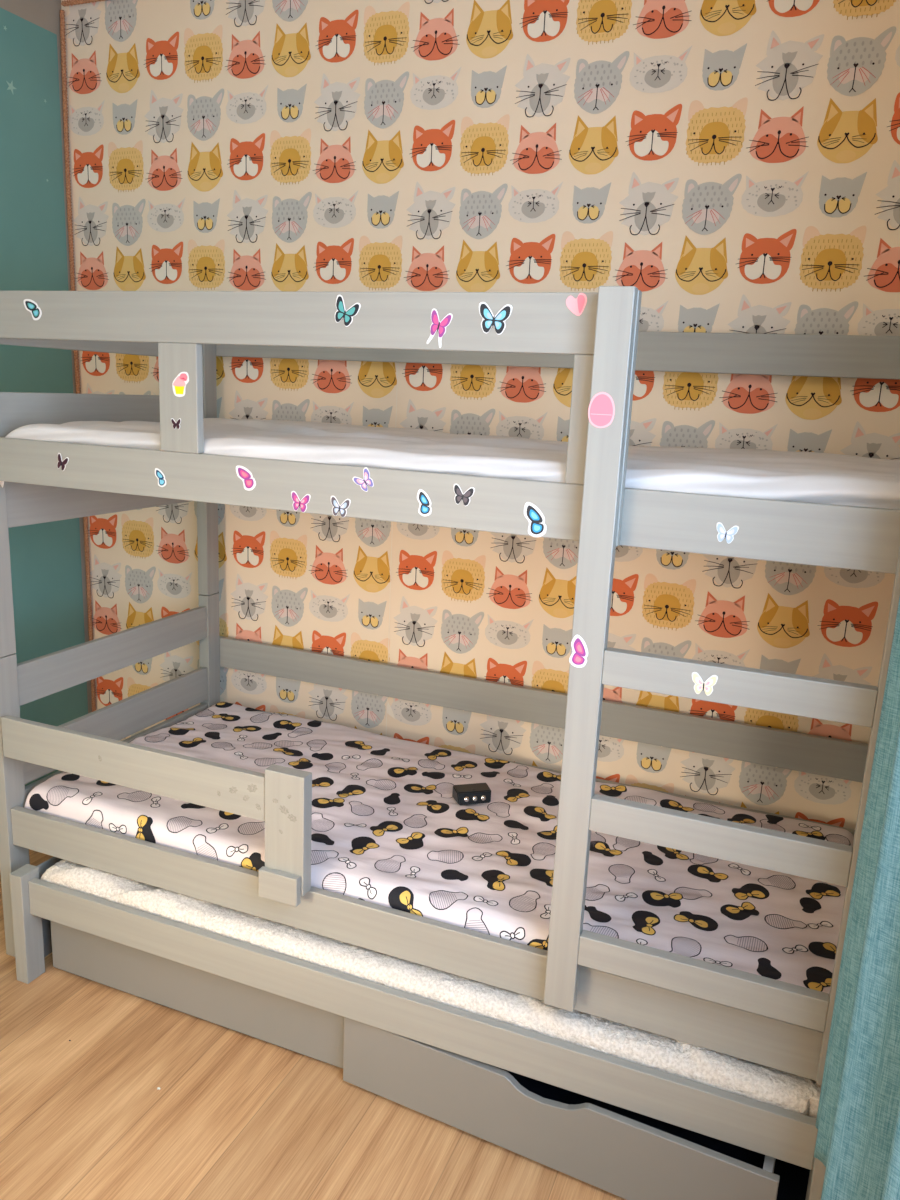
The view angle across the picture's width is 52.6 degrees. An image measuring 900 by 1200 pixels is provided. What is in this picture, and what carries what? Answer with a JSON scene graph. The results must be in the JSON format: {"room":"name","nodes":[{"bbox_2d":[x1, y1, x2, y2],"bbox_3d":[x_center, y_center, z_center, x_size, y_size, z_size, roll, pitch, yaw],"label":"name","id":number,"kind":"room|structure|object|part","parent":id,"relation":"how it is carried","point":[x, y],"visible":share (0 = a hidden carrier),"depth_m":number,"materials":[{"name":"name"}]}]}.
{"room":"bedroom","nodes":[
{"label":"bedroom","id":0,"kind":"room"},
{"bbox_2d":[0,0,91,785],"bbox_3d":[-2.120,-0.284,1.653,0.100,2.800,3.980,8,14,21],"label":"wall","id":1,"kind":"structure","parent":0,"point":[48,566],"depth_m":3.09,"materials":[{"name":"teal paint"}]},
{"bbox_2d":[6,80,15,92],"bbox_3d":[-1.397,-1.634,2.902,0.001,0.042,0.040,8,14,21],"label":"sticker","id":2,"kind":"object","parent":1,"relation":"attached to","point":[11,87],"visible":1,"depth_m":2.90,"materials":[{"name":"green"}]},
{"bbox_2d":[0,849,625,1199],"bbox_3d":[-0.826,1.324,1.395,3.080,0.100,4.080,8,14,21],"label":"floor","id":3,"kind":"structure","parent":0,"point":[233,1115],"depth_m":2.00,"materials":[{"name":"brown wood"}]},
{"bbox_2d":[9,856,825,1199],"bbox_3d":[-0.050,0.903,2.458,2.010,0.315,0.967,8,14,21],"label":"bed","id":4,"kind":"object","parent":3,"relation":"on","point":[628,1130],"visible":0.43,"depth_m":1.98,"materials":[{"name":"paint"}]},
{"bbox_3d":[-1.123,0.862,2.423,0.040,0.315,0.060,8,14,21],"label":"post","id":5,"kind":"part","parent":4,"relation":"part of","materials":[{"name":"paint"}]},
{"bbox_3d":[-0.976,0.828,2.842,0.004,0.184,0.823,8,14,21],"label":"panel","id":6,"kind":"part","parent":4,"relation":"part of","materials":[{"name":"grey wood"}]},
{"bbox_3d":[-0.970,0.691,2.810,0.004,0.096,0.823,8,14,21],"label":"rail","id":7,"kind":"part","parent":4,"relation":"part of","materials":[{"name":"paint"}]},
{"bbox_3d":[-0.658,0.968,2.307,0.900,0.178,0.018,8,14,21],"label":"drawer","id":8,"kind":"part","parent":4,"relation":"part of","materials":[{"name":"grey wood"}]},
{"bbox_2d":[40,859,820,1117],"bbox_3d":[-0.025,0.780,2.427,1.960,0.109,0.838,8,14,21],"label":"mattress","id":9,"kind":"object","parent":4,"relation":"on","point":[752,1080],"visible":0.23,"depth_m":1.98,"materials":[{"name":"white fabric"}]},
{"bbox_3d":[0.183,1.097,1.912,0.948,0.176,0.018,9,14,25],"label":"drawer","id":10,"kind":"part","parent":4,"relation":"part of","materials":[{"name":"grey wood"}]},
{"bbox_3d":[0.312,1.107,2.194,0.893,0.008,0.586,9,14,25],"label":"drawer","id":11,"kind":"part","parent":4,"relation":"part of","materials":[{"name":"black wood"}]},
{"bbox_3d":[0.724,1.112,1.999,0.018,0.122,0.601,9,14,25],"label":"drawer","id":12,"kind":"part","parent":4,"relation":"part of","materials":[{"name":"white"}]},
{"bbox_3d":[0.698,1.107,1.714,0.040,0.315,0.060,8,14,21],"label":"post","id":13,"kind":"part","parent":4,"relation":"part of","materials":[{"name":"paint"}]},
{"bbox_2d":[0,286,899,1085],"bbox_3d":[-0.006,0.176,2.367,2.207,1.775,1.010,8,14,21],"label":"bunk bed","id":14,"kind":"object","parent":3,"relation":"on","point":[776,1024],"visible":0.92,"depth_m":1.96,"materials":[{"name":"paint"}]},
{"bbox_3d":[-1.151,-0.293,2.274,0.040,0.896,0.065,8,14,21],"label":"post","id":15,"kind":"part","parent":14,"relation":"part of","materials":[{"name":"paint"}]},
{"bbox_3d":[-1.190,0.566,2.470,0.040,0.864,0.065,8,14,21],"label":"post","id":16,"kind":"part","parent":14,"relation":"part of","materials":[{"name":"paint"}]},
{"bbox_3d":[-0.978,-0.427,2.658,0.020,0.339,0.811,8,14,21],"label":"rail","id":17,"kind":"part","parent":14,"relation":"part of","materials":[{"name":"paint"}]},
{"bbox_3d":[-0.963,-0.758,2.582,0.020,0.111,0.811,8,14,21],"label":"rail","id":18,"kind":"part","parent":14,"relation":"part of","materials":[{"name":"paint"}]},
{"bbox_3d":[-1.005,0.152,2.790,0.020,0.112,0.811,8,14,21],"label":"rail","id":19,"kind":"part","parent":14,"relation":"part of","materials":[{"name":"paint"}]},
{"bbox_3d":[-1.015,0.369,2.840,0.020,0.118,0.811,8,14,21],"label":"rail","id":20,"kind":"part","parent":14,"relation":"part of","materials":[{"name":"paint"}]},
{"bbox_3d":[-1.020,0.493,2.868,0.020,0.106,0.811,8,14,21],"label":"rail","id":21,"kind":"part","parent":14,"relation":"part of","materials":[{"name":"paint"}]},
{"bbox_3d":[-0.785,0.402,2.218,0.796,0.108,0.020,8,14,21],"label":"rail","id":22,"kind":"part","parent":14,"relation":"part of","materials":[{"name":"paint"}]},
{"bbox_3d":[-0.819,-0.466,3.067,0.040,0.909,0.065,8,14,21],"label":"post","id":23,"kind":"part","parent":14,"relation":"part of","materials":[{"name":"paint"}]},
{"bbox_3d":[-0.859,0.399,3.265,0.040,0.864,0.065,8,14,21],"label":"post","id":24,"kind":"part","parent":14,"relation":"part of","materials":[{"name":"paint"}]},
{"bbox_3d":[-0.421,-0.586,1.897,1.508,0.106,0.022,8,14,21],"label":"rail","id":25,"kind":"part","parent":14,"relation":"part of","materials":[{"name":"paint"}]},
{"bbox_3d":[-0.194,0.741,2.081,2.127,0.106,0.022,8,14,21],"label":"rail","id":26,"kind":"part","parent":14,"relation":"part of","materials":[{"name":"paint"}]},
{"bbox_2d":[24,702,853,993],"bbox_3d":[-0.020,0.612,2.492,2.102,0.139,0.884,8,14,21],"label":"mattress","id":27,"kind":"object","parent":14,"relation":"on","point":[388,829],"visible":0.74,"depth_m":2.29,"materials":[{"name":"fabric"}]},
{"bbox_2d":[452,783,490,804],"bbox_3d":[0.062,0.540,2.536,0.100,0.037,0.060,-1,13,-16],"label":"sensor box","id":28,"kind":"object","parent":27,"relation":"on","point":[477,793],"visible":1,"depth_m":2.52,"materials":[{"name":"black plastic"}]},
{"bbox_2d":[0,418,899,509],"bbox_3d":[0.025,-0.320,2.267,2.102,0.184,0.901,8,14,21],"label":"mattress","id":29,"kind":"object","parent":14,"relation":"on","point":[813,477],"visible":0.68,"depth_m":1.91,"materials":[{"name":"white fabric"}]},
{"bbox_3d":[-0.150,-0.217,1.861,2.127,0.105,0.022,8,14,21],"label":"rail","id":30,"kind":"part","parent":14,"relation":"part of","materials":[{"name":"paint"}]},
{"bbox_3d":[0.170,0.316,2.868,2.207,0.107,0.022,8,14,21],"label":"rail","id":31,"kind":"part","parent":14,"relation":"part of","materials":[{"name":"paint"}]},
{"bbox_3d":[0.217,-0.727,2.629,2.207,0.104,0.022,8,14,21],"label":"rail","id":32,"kind":"part","parent":14,"relation":"part of","materials":[{"name":"paint"}]},
{"bbox_3d":[0.158,0.565,2.924,2.207,0.106,0.022,8,14,21],"label":"rail","id":33,"kind":"part","parent":14,"relation":"part of","materials":[{"name":"paint"}]},
{"bbox_2d":[61,0,899,829],"bbox_3d":[-0.028,-0.457,2.828,2.880,2.834,0.002,8,14,21],"label":"wall","id":34,"kind":"structure","parent":0,"point":[734,164],"depth_m":2.68,"materials":[{"name":"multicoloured paper"}]},
{"bbox_2d":[60,10,95,711],"bbox_3d":[-1.352,-0.624,3.332,0.029,2.742,0.017,8,14,21],"label":"trim","id":35,"kind":"structure","parent":34,"relation":"attached to","point":[62,12],"depth_m":3.18,"materials":[{"name":"brown wood"}]},
{"bbox_2d":[61,0,104,6],"bbox_3d":[0.029,-1.802,2.508,2.840,0.022,0.017,8,14,21],"label":"trim","id":36,"kind":"structure","parent":34,"relation":"attached to","point":[64,3],"depth_m":2.99,"materials":[{"name":"brown wood"}]},
{"bbox_3d":[0.636,0.088,0.581,0.100,2.800,3.980,8,14,21],"label":"wall","id":37,"kind":"structure","parent":0,"visible":0},
{"bbox_3d":[0.441,-0.854,0.034,0.102,0.024,2.500,8,14,21],"label":"curtain rod","id":38,"kind":"object","parent":37,"relation":"attached to","visible":0},
{"bbox_2d":[814,597,899,1199],"bbox_3d":[0.714,-0.022,1.219,0.175,2.104,0.480,8,14,21],"label":"curtain","id":39,"kind":"object","parent":38,"relation":"hanging from","point":[858,1118],"visible":1,"depth_m":1.38,"materials":[{"name":"teal fabric"}]}
]}

